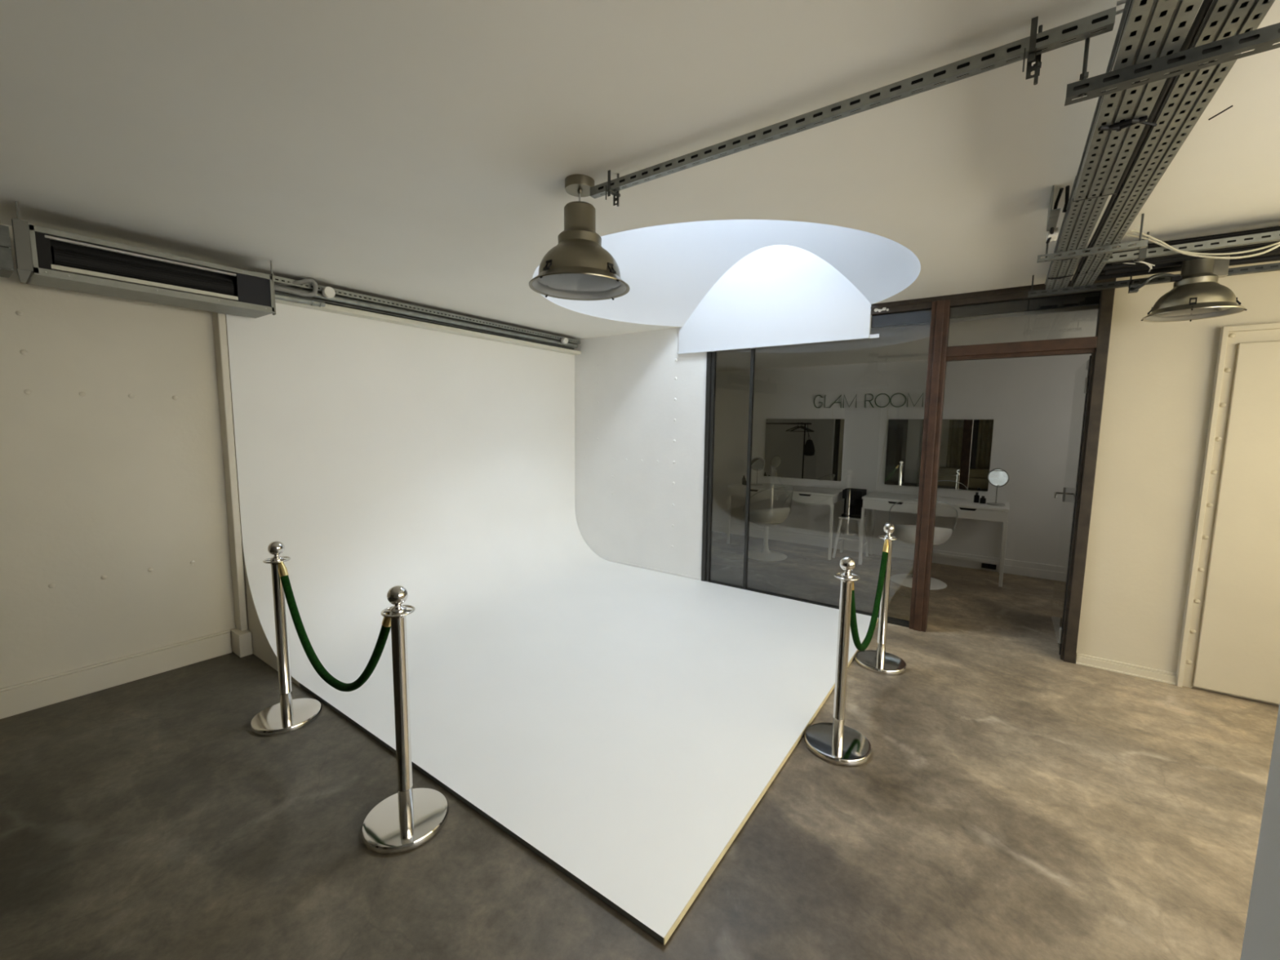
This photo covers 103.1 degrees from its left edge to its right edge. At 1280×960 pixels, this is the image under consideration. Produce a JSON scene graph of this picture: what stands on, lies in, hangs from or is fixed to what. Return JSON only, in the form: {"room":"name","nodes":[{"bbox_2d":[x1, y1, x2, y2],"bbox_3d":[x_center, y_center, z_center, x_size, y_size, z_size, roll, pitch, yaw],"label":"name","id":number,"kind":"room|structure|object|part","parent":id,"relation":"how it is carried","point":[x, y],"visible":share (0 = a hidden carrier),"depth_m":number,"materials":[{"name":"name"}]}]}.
{"room":"studio","nodes":[
{"label":"studio","id":0,"kind":"room"},
{"bbox_2d":[0,223,568,688],"bbox_3d":[-2.932,-0.113,2.939,0.152,2.535,11.890,5,7,35],"label":"wall","id":1,"kind":"structure","parent":0,"point":[114,539],"depth_m":2.80,"materials":[{"name":"beige paint"}]},
{"bbox_2d":[0,629,231,719],"bbox_3d":[-4.498,1.299,0.755,0.027,0.150,6.310,5,7,35],"label":"baseboard","id":2,"kind":"structure","parent":1,"relation":"attached to","point":[26,696],"depth_m":2.85,"materials":[{"name":"beige paint"}]},
{"bbox_2d":[212,311,253,657],"bbox_3d":[-2.578,-0.085,3.189,0.166,2.435,0.074,5,7,35],"label":"pipe","id":3,"kind":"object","parent":1,"relation":"attached to","point":[241,637],"depth_m":3.20,"materials":[{"name":"beige paint"}]},
{"bbox_2d":[253,271,580,344],"bbox_3d":[-1.589,-1.376,4.352,0.232,0.036,2.940,5,7,35],"label":"cable tray","id":4,"kind":"object","parent":1,"relation":"attached to","point":[308,286],"visible":0.58,"depth_m":3.98,"materials":[{"name":"grey metal"}]},
{"bbox_2d":[274,278,318,297],"bbox_3d":[-2.248,-1.246,3.249,0.113,0.123,0.315,5,7,35],"label":"insulated pipe","id":5,"kind":"object","parent":4,"relation":"attached to","point":[315,287],"visible":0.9,"depth_m":3.28,"materials":[{"name":"white plastic"}]},
{"bbox_2d":[321,286,335,298],"bbox_3d":[-2.102,-1.254,3.412,0.094,0.072,0.072,5,7,35],"label":"spot lamp","id":6,"kind":"object","parent":4,"relation":"attached to","point":[329,292],"visible":1,"depth_m":3.38,"materials":[{"name":"white plastic"}]},
{"bbox_2d":[275,290,573,350],"bbox_3d":[-1.522,-1.301,4.336,0.024,0.024,2.780,5,7,35],"label":"conduit pipe","id":7,"kind":"object","parent":4,"relation":"attached to","point":[329,302],"visible":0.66,"depth_m":4.02,"materials":[{"name":"metal"}]},
{"bbox_2d":[274,283,577,347],"bbox_3d":[-1.499,-1.326,4.318,0.038,0.037,2.820,5,7,35],"label":"conduit pipe","id":8,"kind":"object","parent":4,"relation":"attached to","point":[338,299],"visible":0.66,"depth_m":4.02,"materials":[{"name":"metal"}]},
{"bbox_2d":[560,337,568,343],"bbox_3d":[-0.794,-1.432,5.240,0.094,0.060,0.060,5,7,35],"label":"spot lamp","id":9,"kind":"object","parent":4,"relation":"attached to","point":[564,340],"visible":1,"depth_m":5.21,"materials":[{"name":"white plastic"}]},
{"bbox_2d":[568,327,706,580],"bbox_3d":[-0.064,-0.333,5.332,1.745,2.535,0.148,5,7,35],"label":"wall","id":10,"kind":"structure","parent":0,"point":[640,403],"depth_m":5.20,"materials":[{"name":"white paint"}]},
{"bbox_2d":[0,531,1279,959],"bbox_3d":[-0.249,1.448,1.109,6.850,0.120,11.990,5,7,35],"label":"floor","id":11,"kind":"structure","parent":0,"point":[1013,799],"depth_m":1.90,"materials":[{"name":"concrete"}]},
{"bbox_2d":[249,541,322,735],"bbox_3d":[-1.788,0.756,2.538,0.302,0.918,0.302,5,7,35],"label":"stanchion","id":12,"kind":"object","parent":11,"relation":"on","point":[288,715],"visible":1,"depth_m":2.52,"materials":[{"name":"silver metal"}]},
{"bbox_2d":[278,561,391,691],"bbox_3d":[-1.333,0.665,2.194,1.044,0.470,0.040,5,7,36],"label":"rope","id":13,"kind":"object","parent":12,"relation":"hanging from","point":[309,651],"visible":0.98,"depth_m":2.27,"materials":[{"name":"green fabric"}]},
{"bbox_2d":[360,585,448,853],"bbox_3d":[-0.878,0.837,1.876,0.302,0.918,0.302,5,7,35],"label":"stanchion","id":14,"kind":"object","parent":11,"relation":"on","point":[407,819],"visible":1,"depth_m":1.86,"materials":[{"name":"silver metal"}]},
{"bbox_2d":[225,302,878,945],"bbox_3d":[-0.363,-0.036,3.570,3.319,2.310,3.114,5,7,35],"label":"cyclorama","id":15,"kind":"object","parent":11,"relation":"on","point":[624,725],"visible":0.87,"depth_m":3.41,"materials":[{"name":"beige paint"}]},
{"bbox_2d":[275,298,581,355],"bbox_3d":[-1.576,-1.265,4.317,0.101,0.032,3.080,5,7,35],"label":"batten","id":16,"kind":"object","parent":15,"relation":"attached to","point":[328,308],"visible":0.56,"depth_m":4.05,"materials":[{"name":"beige"}]},
{"bbox_2d":[742,485,794,561],"bbox_3d":[1.488,0.463,5.925,0.552,0.864,0.575,5,7,35],"label":"swivel chair","id":17,"kind":"object","parent":11,"relation":"on","point":[771,517],"visible":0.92,"depth_m":5.79,"materials":[{"name":"white paint"}]},
{"bbox_3d":[1.475,0.688,5.962,0.110,0.320,0.110,5,7,35],"label":"stem","id":18,"kind":"part","parent":17,"relation":"part of","materials":[{"name":"white paint"}]},
{"bbox_2d":[726,481,844,559],"bbox_3d":[1.825,0.470,6.394,1.310,0.760,0.600,5,7,35],"label":"table","id":19,"kind":"object","parent":11,"relation":"on","point":[802,494],"visible":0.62,"depth_m":6.18,"materials":[{"name":"white paint"}]},
{"bbox_3d":[1.141,0.507,6.539,0.030,0.640,0.030,5,7,35],"label":"leg","id":20,"kind":"part","parent":19,"relation":"part of","materials":[{"name":"white paint"}]},
{"bbox_3d":[1.397,0.170,6.313,0.640,0.099,0.017,5,7,35],"label":"drawer","id":21,"kind":"part","parent":19,"relation":"part of","materials":[{"name":"white paint"}]},
{"bbox_2d":[751,457,764,485],"bbox_3d":[1.506,-0.114,6.529,0.156,0.364,0.156,-4,7,-35],"label":"makeup mirror","id":22,"kind":"object","parent":19,"relation":"on","point":[757,464],"visible":0.85,"depth_m":6.52,"materials":[{"name":"grey metal"}]},
{"bbox_2d":[749,528,840,542],"bbox_3d":[1.985,0.719,6.651,1.250,0.035,0.013,5,7,35],"label":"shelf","id":23,"kind":"object","parent":19,"relation":"attached to","point":[750,529],"depth_m":6.62,"materials":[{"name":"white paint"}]},
{"bbox_3d":[1.923,0.216,5.941,0.640,0.099,0.017,5,7,35],"label":"drawer","id":24,"kind":"part","parent":19,"relation":"part of","materials":[{"name":"white paint"}]},
{"bbox_3d":[2.179,0.597,5.805,0.030,0.640,0.030,5,7,35],"label":"leg","id":25,"kind":"part","parent":19,"relation":"part of","materials":[{"name":"white paint"}]},
{"bbox_3d":[2.506,0.553,6.262,0.030,0.640,0.030,5,7,35],"label":"leg","id":26,"kind":"part","parent":19,"relation":"part of","materials":[{"name":"white paint"}]},
{"bbox_2d":[804,556,872,765],"bbox_3d":[0.944,0.807,2.370,0.302,0.918,0.302,5,7,35],"label":"stanchion","id":27,"kind":"object","parent":11,"relation":"on","point":[834,742],"visible":1,"depth_m":2.35,"materials":[{"name":"silver metal"}]},
{"bbox_2d":[849,539,888,651],"bbox_3d":[1.248,0.662,2.783,0.038,0.524,0.956,5,7,35],"label":"rope","id":28,"kind":"object","parent":27,"relation":"hanging from","point":[860,646],"visible":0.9,"depth_m":2.94,"materials":[{"name":"green fabric"}]},
{"bbox_2d":[831,515,868,558],"bbox_3d":[2.476,0.664,5.947,0.326,0.490,0.356,5,7,35],"label":"stool","id":29,"kind":"object","parent":11,"relation":"on","point":[842,537],"visible":0.66,"depth_m":5.91,"materials":[{"name":"white paint"}]},
{"bbox_3d":[2.294,0.675,5.909,0.111,0.472,0.037,-1,6,-12],"label":"leg","id":30,"kind":"part","parent":29,"relation":"part of","materials":[{"name":"white paint"}]},
{"bbox_3d":[2.454,0.653,6.131,0.037,0.472,0.111,0,6,-7],"label":"leg","id":31,"kind":"part","parent":29,"relation":"part of","materials":[{"name":"white paint"}]},
{"bbox_3d":[2.470,0.433,5.910,0.250,0.022,0.290,5,7,35],"label":"seat","id":32,"kind":"part","parent":29,"relation":"part of","materials":[{"name":"white paint"}]},
{"bbox_2d":[840,488,866,518],"bbox_3d":[2.482,0.261,5.897,0.210,0.334,0.250,5,7,35],"label":"coffee machine","id":33,"kind":"object","parent":29,"relation":"on","point":[853,500],"visible":0.92,"depth_m":5.83,"materials":[{"name":"black plastic"}]},
{"bbox_2d":[848,507,855,515],"bbox_3d":[2.440,0.364,5.851,0.076,0.069,0.076,5,7,35],"label":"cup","id":34,"kind":"object","parent":33,"relation":"on","point":[851,510],"depth_m":5.83,"materials":[{"name":"black"}]},
{"bbox_3d":[2.498,0.693,5.764,0.037,0.472,0.111,0,6,-7],"label":"leg","id":35,"kind":"part","parent":29,"relation":"part of","materials":[{"name":"white paint"}]},
{"bbox_3d":[2.658,0.671,5.987,0.111,0.472,0.037,-1,6,-12],"label":"leg","id":36,"kind":"part","parent":29,"relation":"part of","materials":[{"name":"white paint"}]},
{"bbox_2d":[854,522,906,674],"bbox_3d":[1.548,0.724,3.217,0.302,0.918,0.302,5,7,35],"label":"stanchion","id":37,"kind":"object","parent":11,"relation":"on","point":[880,661],"visible":1,"depth_m":3.21,"materials":[{"name":"silver metal"}]},
{"bbox_2d":[888,498,957,590],"bbox_3d":[2.739,0.580,4.966,0.585,0.864,0.552,5,7,35],"label":"swivel chair","id":38,"kind":"object","parent":11,"relation":"on","point":[906,534],"visible":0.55,"depth_m":4.86,"materials":[{"name":"white paint"}]},
{"bbox_2d":[858,491,1009,586],"bbox_3d":[3.132,0.584,5.470,1.310,0.760,0.600,5,7,35],"label":"table","id":39,"kind":"object","parent":11,"relation":"on","point":[966,508],"visible":0.99,"depth_m":5.33,"materials":[{"name":"white paint"}]},
{"bbox_3d":[2.449,0.621,5.614,0.030,0.640,0.030,5,7,35],"label":"leg","id":40,"kind":"part","parent":39,"relation":"part of","materials":[{"name":"white paint"}]},
{"bbox_3d":[2.776,0.576,6.072,0.030,0.640,0.030,5,7,35],"label":"leg","id":41,"kind":"part","parent":39,"relation":"part of","materials":[{"name":"white paint"}]},
{"bbox_3d":[2.704,0.284,5.389,0.640,0.099,0.017,5,7,35],"label":"drawer","id":42,"kind":"part","parent":39,"relation":"part of","materials":[{"name":"white paint"}]},
{"bbox_2d":[872,544,999,564],"bbox_3d":[3.292,0.833,5.727,1.250,0.035,0.013,5,7,35],"label":"shelf","id":43,"kind":"object","parent":39,"relation":"attached to","point":[992,562],"depth_m":5.61,"materials":[{"name":"white paint"}]},
{"bbox_3d":[3.230,0.330,5.016,0.640,0.099,0.017,5,7,35],"label":"drawer","id":44,"kind":"part","parent":39,"relation":"part of","materials":[{"name":"white paint"}]},
{"bbox_2d":[973,492,979,502],"bbox_3d":[3.458,0.178,5.221,0.047,0.106,0.048,5,7,35],"label":"bottle","id":45,"kind":"object","parent":39,"relation":"on","point":[976,497],"visible":1,"depth_m":5.21,"materials":[{"name":"black glass"}]},
{"bbox_2d":[979,495,986,503],"bbox_3d":[3.485,0.200,5.167,0.051,0.075,0.052,5,7,35],"label":"bottle","id":46,"kind":"object","parent":39,"relation":"on","point":[982,500],"visible":1,"depth_m":5.15,"materials":[{"name":"black glass"}]},
{"bbox_2d":[986,468,1009,506],"bbox_3d":[3.565,0.065,5.072,0.155,0.365,0.155,1,6,7],"label":"makeup mirror","id":47,"kind":"object","parent":39,"relation":"on","point":[997,477],"visible":1,"depth_m":5.07,"materials":[{"name":"grey metal"}]},
{"bbox_3d":[3.564,0.144,5.081,0.012,0.183,0.011,5,7,35],"label":"stem","id":48,"kind":"part","parent":47,"relation":"part of","materials":[{"name":"grey metal"}]},
{"bbox_3d":[3.813,0.666,5.338,0.030,0.640,0.030,5,7,35],"label":"leg","id":49,"kind":"part","parent":39,"relation":"part of","materials":[{"name":"white paint"}]},
{"bbox_3d":[3.486,0.711,4.881,0.030,0.640,0.030,5,7,35],"label":"leg","id":50,"kind":"part","parent":39,"relation":"part of","materials":[{"name":"white paint"}]},
{"bbox_2d":[981,563,996,569],"bbox_3d":[3.724,0.923,5.428,0.130,0.048,0.050,5,7,35],"label":"power strip","id":51,"kind":"object","parent":11,"relation":"on","point":[983,565],"visible":1,"depth_m":5.42,"materials":[{"name":"black plastic"}]},
{"bbox_2d":[0,0,1279,339],"bbox_3d":[-0.802,-0.992,0.114,6.750,0.060,9.920,5,7,35],"label":"ceiling","id":52,"kind":"structure","parent":0,"point":[418,153],"depth_m":1.63,"materials":[{"name":"paint"}]},
{"bbox_2d":[0,224,13,278],"bbox_3d":[-3.167,-1.016,1.755,0.204,0.295,1.240,5,7,35],"label":"cable tray","id":53,"kind":"object","parent":52,"relation":"hanging from","point":[6,268],"visible":1,"depth_m":2.20,"materials":[{"name":"metal"}]},
{"bbox_2d":[11,200,275,318],"bbox_3d":[-2.545,-1.083,2.677,0.306,0.342,0.973,5,7,35],"label":"air conditioner","id":54,"kind":"object","parent":52,"relation":"hanging from","point":[46,257],"visible":1,"depth_m":2.55,"materials":[{"name":"metal"}]},
{"bbox_3d":[-2.539,-1.064,2.699,0.294,0.214,0.921,5,7,35],"label":"casing","id":55,"kind":"part","parent":54,"relation":"part of","materials":[{"name":"metal"}]},
{"bbox_3d":[-2.217,-1.087,2.918,0.014,0.156,0.156,5,7,35],"label":"blank plate","id":56,"kind":"part","parent":54,"relation":"part of","materials":[{"name":"black metal"}]},
{"bbox_2d":[275,293,325,306],"bbox_3d":[-2.214,-1.158,3.258,0.041,0.042,0.356,5,7,35],"label":"insulated pipe","id":57,"kind":"object","parent":54,"relation":"attached to","point":[278,296],"visible":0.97,"depth_m":3.27,"materials":[{"name":"metal"}]},
{"bbox_2d":[528,173,630,300],"bbox_3d":[-0.234,-0.950,1.981,0.404,0.405,0.404,5,7,35],"label":"pendant lamp","id":58,"kind":"object","parent":52,"relation":"hanging from","point":[578,268],"visible":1,"depth_m":1.92,"materials":[{"name":"silver metal"}]},
{"bbox_2d":[532,219,920,354],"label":"skylight","id":59,"kind":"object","parent":52,"relation":"attached to","point":[726,284],"depth_m":4.27,"materials":[{"name":"white"}]},
{"bbox_3d":[1.072,-1.554,4.321,1.685,0.815,0.045,5,7,35],"label":"panel","id":60,"kind":"part","parent":59,"relation":"part of","materials":[{"name":"white"}]},
{"bbox_2d":[590,0,1126,206],"bbox_3d":[0.486,-1.029,1.481,1.633,0.125,0.053,5,7,35],"label":"strut","id":61,"kind":"object","parent":52,"relation":"hanging from","point":[1030,47],"visible":1,"depth_m":1.33,"materials":[{"name":"metal"}]},
{"bbox_2d":[1045,185,1069,244],"bbox_3d":[1.695,-1.073,2.066,0.056,0.131,0.323,5,7,35],"label":"bracket","id":62,"kind":"object","parent":52,"relation":"attached to","point":[1053,215],"visible":0.98,"depth_m":2.01,"materials":[{"name":"metal"}]},
{"bbox_3d":[1.662,-1.089,2.041,0.030,0.095,0.240,5,7,35],"label":"bracket plate","id":63,"kind":"part","parent":62,"relation":"part of","materials":[{"name":"metal"}]},
{"bbox_2d":[1036,213,1148,262],"bbox_3d":[2.036,-1.088,2.296,0.375,0.141,0.032,5,7,35],"label":"strut","id":64,"kind":"object","parent":52,"relation":"hanging from","point":[1140,243],"visible":0.98,"depth_m":2.28,"materials":[{"name":"metal"}]},
{"bbox_3d":[1.907,-1.099,2.380,0.015,0.141,0.017,5,7,35],"label":"threaded rod","id":65,"kind":"part","parent":64,"relation":"part of","materials":[{"name":"metal"}]},
{"bbox_3d":[2.166,-1.076,2.197,0.015,0.141,0.017,5,7,35],"label":"threaded rod","id":66,"kind":"part","parent":64,"relation":"part of","materials":[{"name":"metal"}]},
{"bbox_2d":[1027,262,1279,297],"bbox_3d":[3.712,-1.060,2.148,3.300,0.125,0.042,5,7,35],"label":"strut","id":67,"kind":"object","parent":52,"relation":"hanging from","point":[1275,266],"visible":0.7,"depth_m":2.84,"materials":[{"name":"metal"}]},
{"bbox_3d":[2.376,-1.175,3.079,0.007,0.125,0.007,-3,7,-32],"label":"threaded rod","id":68,"kind":"part","parent":67,"relation":"part of","materials":[{"name":"metal"}]},
{"bbox_2d":[1044,175,1110,289],"bbox_3d":[1.990,-1.075,2.350,0.109,0.058,1.660,5,7,35],"label":"cable tray","id":69,"kind":"object","parent":67,"relation":"attached to","point":[1081,218],"visible":0.83,"depth_m":2.15,"materials":[{"name":"metal"}]},
{"bbox_2d":[1072,0,1275,287],"bbox_3d":[1.563,-0.981,1.555,0.095,0.088,3.440,5,7,35],"label":"cable tray","id":70,"kind":"object","parent":67,"relation":"attached to","point":[1190,93],"visible":0.9,"depth_m":1.33,"materials":[{"name":"metal"}]},
{"bbox_2d":[1069,0,1213,286],"bbox_3d":[1.522,-0.984,1.584,0.019,0.051,3.400,5,7,35],"label":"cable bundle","id":71,"kind":"object","parent":70,"relation":"attached to","point":[1206,4],"visible":0.89,"depth_m":1.31,"materials":[{"name":"black metal"}]},
{"bbox_2d":[1064,22,1279,106],"bbox_3d":[1.507,-0.912,0.784,1.300,0.185,0.038,5,7,35],"label":"strut","id":72,"kind":"object","parent":52,"relation":"hanging from","point":[1262,39],"visible":1,"depth_m":1.06,"materials":[{"name":"metal"}]},
{"bbox_3d":[0.996,-0.923,1.138,0.015,0.119,0.017,5,7,35],"label":"threaded rod","id":73,"kind":"part","parent":72,"relation":"part of","materials":[{"name":"metal"}]},
{"bbox_2d":[1071,0,1203,201],"bbox_3d":[1.002,-0.888,0.968,0.128,0.052,1.823,5,7,35],"label":"cable tray","id":74,"kind":"object","parent":72,"relation":"on","point":[1148,29],"visible":0.92,"depth_m":1.20,"materials":[{"name":"metal"}]},
{"bbox_2d":[1097,226,1279,279],"bbox_3d":[3.296,-1.059,2.055,2.122,0.081,0.518,5,7,35],"label":"cable tray","id":75,"kind":"object","parent":52,"relation":"attached to","point":[1171,263],"visible":0.53,"depth_m":2.48,"materials":[{"name":"grey metal"}]},
{"bbox_2d":[1122,259,1155,271],"bbox_3d":[2.476,-1.104,2.560,0.375,0.059,0.084,-1,6,-13],"label":"wire ends","id":76,"kind":"object","parent":75,"relation":"attached to","point":[1148,264],"visible":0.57,"depth_m":2.58,"materials":[{"name":"white plastic"}]},
{"bbox_2d":[1128,273,1177,293],"bbox_3d":[2.624,-1.028,2.638,0.137,0.080,0.195,-2,6,-20],"label":"cable","id":77,"kind":"object","parent":75,"relation":"hanging from","point":[1135,288],"visible":0.95,"depth_m":2.60,"materials":[{"name":"plastic"}]},
{"bbox_2d":[1101,231,1279,263],"bbox_3d":[3.487,-1.011,1.627,3.000,0.119,0.046,5,7,35],"label":"strut","id":78,"kind":"object","parent":52,"relation":"hanging from","point":[1142,253],"visible":0.95,"depth_m":2.30,"materials":[{"name":"metal"}]},
{"bbox_2d":[1140,255,1247,322],"bbox_3d":[2.773,-0.999,2.537,0.358,0.353,0.358,5,7,35],"label":"pendant lamp","id":79,"kind":"object","parent":52,"relation":"hanging from","point":[1197,294],"visible":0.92,"depth_m":2.50,"materials":[{"name":"silver metal"}]},
{"bbox_2d":[1125,234,1279,255],"bbox_3d":[2.578,-1.063,2.218,0.683,0.158,0.016,5,8,36],"label":"power cable","id":80,"kind":"object","parent":52,"relation":"hanging from","point":[1129,235],"visible":0.84,"depth_m":2.25,"materials":[{"name":"beige plastic"}]},
{"bbox_2d":[1130,229,1279,258],"bbox_3d":[2.583,-1.047,2.175,0.722,0.190,0.009,5,7,35],"label":"power cable","id":81,"kind":"object","parent":52,"relation":"hanging from","point":[1134,230],"visible":1,"depth_m":2.25,"materials":[{"name":"beige plastic"}]},
{"bbox_2d":[1208,105,1232,119],"bbox_3d":[1.462,-0.925,1.281,0.004,0.011,0.045,-1,6,-12],"label":"loose wire","id":82,"kind":"object","parent":52,"relation":"attached to","point":[1231,105],"visible":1,"depth_m":1.28,"materials":[{"name":"black plastic"}]},
{"bbox_2d":[711,353,1091,565],"bbox_3d":[2.687,-0.387,6.162,5.550,2.535,0.100,5,7,35],"label":"wall","id":83,"kind":"structure","parent":0,"point":[1028,401],"depth_m":5.77,"materials":[{"name":"white paint"}]},
{"bbox_2d":[764,418,844,480],"bbox_3d":[2.079,-0.395,6.514,0.995,0.768,0.030,5,7,35],"label":"wall mirror","id":84,"kind":"object","parent":83,"relation":"attached to","point":[796,448],"visible":1,"depth_m":6.49,"materials":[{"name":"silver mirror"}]},
{"bbox_2d":[813,394,856,409],"bbox_3d":[2.392,-0.954,6.233,0.497,0.176,0.037,5,7,35],"label":"wall sign","id":85,"kind":"object","parent":83,"relation":"attached to","point":[841,394],"depth_m":6.22,"materials":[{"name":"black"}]},
{"bbox_2d":[711,520,1056,580],"bbox_3d":[2.657,0.806,6.228,5.305,0.153,0.023,5,7,35],"label":"baseboard","id":86,"kind":"structure","parent":83,"relation":"attached to","point":[1035,570],"depth_m":5.90,"materials":[{"name":"white paint"}]},
{"bbox_2d":[864,392,923,407],"bbox_3d":[2.921,-0.918,5.858,0.610,0.160,0.037,5,7,35],"label":"wall sign","id":87,"kind":"object","parent":83,"relation":"attached to","point":[865,400],"depth_m":5.86,"materials":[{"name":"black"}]},
{"bbox_2d":[884,419,993,491],"bbox_3d":[3.293,-0.288,5.656,1.005,0.765,0.030,5,7,35],"label":"wall mirror","id":88,"kind":"object","parent":83,"relation":"attached to","point":[966,445],"visible":0.86,"depth_m":5.58,"materials":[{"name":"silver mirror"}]},
{"bbox_2d":[715,304,1098,372],"bbox_3d":[2.029,-1.332,5.203,5.450,0.060,2.270,5,7,35],"label":"ceiling","id":89,"kind":"structure","parent":0,"point":[910,342],"depth_m":4.39,"materials":[{"name":"paint"}]},
{"bbox_2d":[1075,260,1279,705],"bbox_3d":[3.750,-0.001,2.638,2.103,2.535,0.140,5,7,35],"label":"wall","id":90,"kind":"structure","parent":0,"point":[1160,376],"depth_m":3.05,"materials":[{"name":"paint"}]},
{"bbox_2d":[701,278,1115,663],"bbox_3d":[1.736,-0.118,3.992,2.755,2.435,0.105,5,7,35],"label":"door frame","id":91,"kind":"structure","parent":90,"relation":"in","point":[938,311],"depth_m":3.56,"materials":[{"name":"black paint"}]},
{"bbox_3d":[1.344,1.041,4.396,1.800,0.034,0.057,5,7,35],"label":"rail","id":92,"kind":"part","parent":91,"relation":"part of","materials":[{"name":"black paint"}]},
{"bbox_3d":[2.118,-0.068,3.723,0.110,2.400,0.105,5,7,35],"label":"post","id":93,"kind":"part","parent":91,"relation":"part of","materials":[{"name":"brown wood"}]},
{"bbox_2d":[1050,355,1091,654],"bbox_3d":[3.082,0.160,3.647,0.138,1.963,0.886,5,7,35],"label":"door","id":94,"kind":"structure","parent":91,"relation":"attached to","point":[1069,491],"depth_m":3.62,"materials":[{"name":"clear glass"}]},
{"bbox_3d":[3.241,0.119,3.937,0.057,0.043,0.105,5,7,35],"label":"lever handle","id":95,"kind":"part","parent":94,"relation":"part of","materials":[{"name":"silver metal"}]},
{"bbox_3d":[3.301,0.114,3.950,0.024,0.110,0.026,5,7,35],"label":"lock plate","id":96,"kind":"part","parent":94,"relation":"part of","materials":[{"name":"grey metal"}]},
{"bbox_2d":[1075,653,1177,685],"bbox_3d":[3.021,1.177,3.172,0.460,0.069,0.033,5,7,35],"label":"baseboard","id":97,"kind":"structure","parent":90,"relation":"attached to","point":[1138,671],"depth_m":3.16,"materials":[{"name":"paint"}]},
{"bbox_2d":[1176,322,1279,688],"bbox_3d":[3.882,0.247,2.455,1.642,2.087,0.047,5,7,35],"label":"trim","id":98,"kind":"structure","parent":90,"relation":"attached to","point":[1230,336],"depth_m":2.89,"materials":[{"name":"paint"}]},
{"bbox_2d":[1192,341,1279,704],"bbox_3d":[3.697,0.265,2.615,1.024,1.966,0.082,5,7,35],"label":"door","id":99,"kind":"structure","parent":90,"relation":"in","point":[1238,650],"depth_m":2.81,"materials":[{"name":"paint"}]},
{"bbox_2d":[1240,702,1279,959],"bbox_3d":[-1.194,0.485,-2.031,0.148,2.435,5.755,5,7,35],"label":"wall partition","id":100,"kind":"structure","parent":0,"point":[1261,940],"depth_m":0.33,"materials":[{"name":"white paint"}]}
]}

